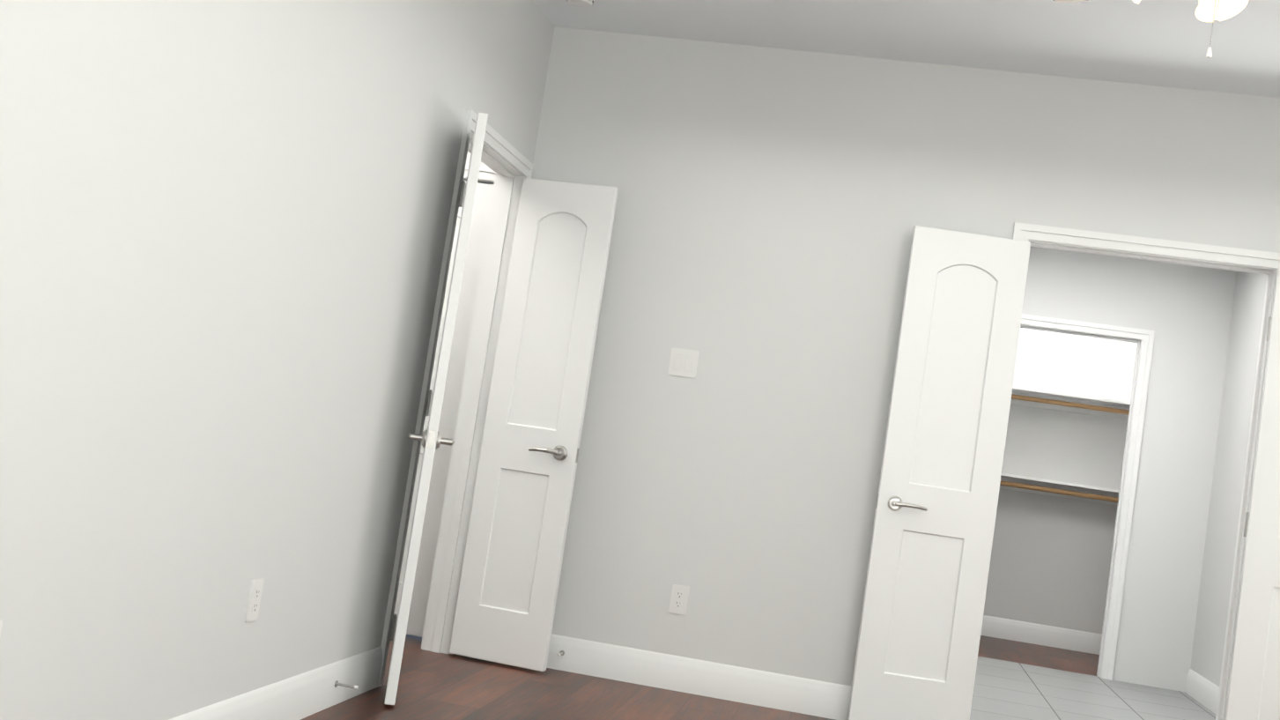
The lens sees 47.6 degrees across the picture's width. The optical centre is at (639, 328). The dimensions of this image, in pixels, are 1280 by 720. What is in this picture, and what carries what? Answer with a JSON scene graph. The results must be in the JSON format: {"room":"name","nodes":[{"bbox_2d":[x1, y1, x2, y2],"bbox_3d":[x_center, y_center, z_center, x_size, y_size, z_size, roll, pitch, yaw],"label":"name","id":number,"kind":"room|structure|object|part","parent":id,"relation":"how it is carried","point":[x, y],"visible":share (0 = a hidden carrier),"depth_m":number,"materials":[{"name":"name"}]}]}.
{"room":"empty bedroom","nodes":[
{"label":"empty bedroom","id":0,"kind":"room"},
{"bbox_2d":[0,0,554,719],"bbox_3d":[-1.266,-0.365,2.505,0.120,2.740,7.720,8,-4,10],"label":"wall","id":1,"kind":"structure","parent":0,"point":[224,224],"depth_m":3.63,"materials":[{"name":"white paint"}]},
{"bbox_2d":[0,620,2,636],"bbox_3d":[-1.271,0.632,2.834,0.017,0.117,0.072,8,-4,10],"label":"outlet","id":2,"kind":"object","parent":1,"relation":"attached to","point":[1,623],"visible":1,"depth_m":2.87,"materials":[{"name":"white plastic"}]},
{"bbox_2d":[244,577,264,621],"bbox_3d":[-1.074,0.758,4.052,0.008,0.117,0.072,8,-4,10],"label":"electrical outlet","id":3,"kind":"object","parent":1,"relation":"attached to","point":[254,600],"visible":1,"depth_m":4.04,"materials":[{"name":"white plastic"}]},
{"bbox_2d":[168,646,382,719],"bbox_3d":[-1.238,1.018,3.321,0.015,0.140,3.783,8,-4,10],"label":"baseboard","id":4,"kind":"structure","parent":1,"relation":"attached to","point":[303,695],"depth_m":4.48,"materials":[{"name":"white paint"}]},
{"bbox_2d":[334,680,358,689],"bbox_3d":[-0.957,1.165,4.735,0.079,0.022,0.021,8,-4,10],"label":"doorstop","id":5,"kind":"object","parent":4,"relation":"attached to","point":[355,686],"visible":1,"depth_m":4.73,"materials":[{"name":"grey metal"}]},
{"bbox_2d":[384,112,488,704],"bbox_3d":[-0.717,0.267,5.112,0.160,2.018,0.430,9,-4,-8],"label":"entry door","id":6,"kind":"structure","parent":1,"relation":"in","point":[431,439],"depth_m":4.91,"materials":[{"name":"white paint"}]},
{"bbox_3d":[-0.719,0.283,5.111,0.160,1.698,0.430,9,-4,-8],"label":"handle","id":7,"kind":"part","parent":6,"relation":"part of","materials":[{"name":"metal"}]},
{"bbox_2d":[378,108,533,686],"bbox_3d":[-0.770,0.273,5.746,0.156,2.109,0.984,8,-4,10],"label":"door frame","id":8,"kind":"structure","parent":1,"relation":"attached to","point":[508,164],"depth_m":6.13,"materials":[{"name":"white paint"}]},
{"bbox_2d":[449,177,618,671],"bbox_3d":[-0.445,0.379,6.063,0.430,2.018,0.160,7,-4,16],"label":"entry door","id":9,"kind":"structure","parent":1,"relation":"in","point":[510,575],"depth_m":6.05,"materials":[{"name":"white paint"}]},
{"bbox_3d":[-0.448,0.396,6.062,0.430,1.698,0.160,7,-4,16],"label":"handle","id":10,"kind":"part","parent":9,"relation":"part of","materials":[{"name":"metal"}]},
{"bbox_2d":[466,150,486,165],"bbox_3d":[-1.290,-0.060,6.594,1.280,2.740,0.120,8,-4,10],"label":"wall","id":11,"kind":"structure","parent":0,"point":[469,154],"depth_m":6.52,"materials":[{"name":"white paint"}]},
{"bbox_2d":[394,181,493,636],"bbox_3d":[-1.053,0.320,6.473,0.604,2.018,0.160,8,-4,10],"label":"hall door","id":12,"kind":"structure","parent":11,"relation":"in","point":[447,425],"depth_m":6.42,"materials":[{"name":"white paint"}]},
{"bbox_2d":[463,162,495,184],"bbox_3d":[-1.045,0.290,6.509,0.734,2.109,0.138,8,-4,10],"label":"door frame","id":13,"kind":"structure","parent":11,"relation":"attached to","point":[486,174],"depth_m":6.49,"materials":[{"name":"white paint"}]},
{"bbox_2d":[300,634,1099,719],"bbox_3d":[0.526,1.456,4.378,6.240,0.050,12.340,8,-4,10],"label":"floor","id":14,"kind":"structure","parent":0,"point":[433,685],"depth_m":5.57,"materials":[{"name":"brown wood"}]},
{"bbox_2d":[532,26,1279,686],"bbox_3d":[1.676,0.331,5.940,4.840,2.740,0.120,8,-4,10],"label":"wall","id":15,"kind":"structure","parent":0,"point":[773,208],"depth_m":6.08,"materials":[{"name":"white paint"}]},
{"bbox_2d":[556,650,564,656],"bbox_3d":[-0.333,1.357,6.056,0.021,0.022,0.079,8,-4,10],"label":"doorstop","id":16,"kind":"object","parent":15,"relation":"attached to","point":[561,653],"visible":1,"depth_m":6.08,"materials":[{"name":"grey metal"}]},
{"bbox_2d":[668,584,689,614],"bbox_3d":[0.163,1.128,6.046,0.072,0.117,0.008,8,-4,10],"label":"electrical outlet","id":17,"kind":"object","parent":15,"relation":"attached to","point":[678,599],"visible":1,"depth_m":6.04,"materials":[{"name":"white plastic"}]},
{"bbox_2d":[667,347,699,377],"bbox_3d":[0.184,0.145,6.139,0.118,0.117,0.012,8,-4,10],"label":"light switch","id":18,"kind":"object","parent":15,"relation":"attached to","point":[683,362],"visible":1,"depth_m":6.14,"materials":[{"name":"white plastic"}]},
{"bbox_2d":[546,633,851,719],"bbox_3d":[0.236,1.440,6.000,2.063,0.140,0.015,8,-4,10],"label":"baseboard","id":19,"kind":"structure","parent":15,"relation":"attached to","point":[797,694],"depth_m":5.99,"materials":[{"name":"white paint"}]},
{"bbox_2d":[847,225,1030,719],"bbox_3d":[1.213,0.610,5.854,0.484,2.018,0.160,8,-4,2],"label":"bathroom door","id":20,"kind":"structure","parent":15,"relation":"in","point":[920,632],"depth_m":5.84,"materials":[{"name":"white paint"}]},
{"bbox_3d":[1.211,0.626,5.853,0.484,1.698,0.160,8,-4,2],"label":"handle","id":21,"kind":"part","parent":20,"relation":"part of","materials":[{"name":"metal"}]},
{"bbox_2d":[1013,221,1279,719],"bbox_3d":[1.932,0.683,5.862,1.094,2.109,0.156,8,-4,10],"label":"door frame","id":22,"kind":"structure","parent":15,"relation":"attached to","point":[1229,258],"depth_m":5.83,"materials":[{"name":"white paint"}]},
{"bbox_2d":[1224,271,1279,719],"bbox_3d":[2.598,0.796,5.606,0.484,2.018,0.160,7,-4,18],"label":"bathroom door","id":23,"kind":"structure","parent":15,"relation":"in","point":[1254,691],"depth_m":5.63,"materials":[{"name":"white paint"}]},
{"bbox_2d":[535,0,1279,97],"bbox_3d":[1.620,-1.139,4.523,4.840,0.687,12.470,8,-4,10],"label":"ceiling","id":24,"kind":"structure","parent":0,"point":[1159,42],"depth_m":5.66,"materials":[{"name":"white paint"}]},
{"bbox_2d":[566,0,595,7],"bbox_3d":[-0.243,-1.330,5.875,0.128,0.036,0.128,8,-4,10],"label":"smoke detector","id":25,"kind":"object","parent":24,"relation":"attached to","point":[582,3],"visible":1,"depth_m":5.86,"materials":[{"name":"white plastic"}]},
{"bbox_2d":[1052,0,1248,59],"bbox_3d":[1.330,-0.977,3.538,1.240,0.618,1.270,8,-4,10],"label":"fan","id":26,"kind":"object","parent":24,"relation":"hanging from","point":[1212,11],"visible":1,"depth_m":3.60,"materials":[{"name":"white"}]},
{"bbox_3d":[1.283,-0.953,3.963,0.136,0.034,0.470,9,-4,-12],"label":"blade","id":27,"kind":"part","parent":26,"relation":"part of","materials":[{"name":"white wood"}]},
{"bbox_2d":[983,327,1137,634],"bbox_3d":[2.839,0.832,10.280,1.720,2.740,0.120,8,-4,10],"label":"wall","id":28,"kind":"structure","parent":0,"point":[1050,560],"depth_m":10.18,"materials":[{"name":"white paint"}]},
{"bbox_2d":[980,614,1102,654],"bbox_3d":[2.696,2.115,10.107,1.600,0.140,0.015,8,-4,10],"label":"baseboard","id":29,"kind":"structure","parent":28,"relation":"attached to","point":[992,626],"depth_m":10.08,"materials":[{"name":"white paint"}]},
{"bbox_2d":[969,656,1215,719],"bbox_3d":[1.231,1.790,7.411,3.840,0.050,3.150,8,-4,10],"label":"floor","id":30,"kind":"structure","parent":0,"point":[1005,690],"depth_m":7.69,"materials":[{"name":"grey tile"}]},
{"bbox_2d":[1021,246,1236,691],"bbox_3d":[2.219,0.640,8.966,2.520,2.740,0.120,8,-4,10],"label":"wall","id":31,"kind":"structure","parent":0,"point":[1184,312],"depth_m":8.74,"materials":[{"name":"white paint"}]},
{"bbox_2d":[1020,313,1154,680],"bbox_3d":[2.548,1.002,8.875,0.884,2.109,0.156,8,-4,10],"label":"trim","id":32,"kind":"structure","parent":31,"relation":"attached to","point":[1143,339],"depth_m":8.77,"materials":[{"name":"white paint"}]},
{"bbox_2d":[1190,271,1266,686],"bbox_3d":[3.380,0.737,7.969,0.120,2.740,4.500,8,-4,10],"label":"wall","id":33,"kind":"structure","parent":0,"point":[1225,494],"depth_m":8.29,"materials":[{"name":"white paint"}]},
{"bbox_2d":[1184,668,1219,714],"bbox_3d":[2.998,1.935,7.133,0.015,0.140,2.970,8,-4,10],"label":"baseboard","id":34,"kind":"structure","parent":33,"relation":"attached to","point":[1202,690],"depth_m":8.17,"materials":[{"name":"white paint"}]}
]}

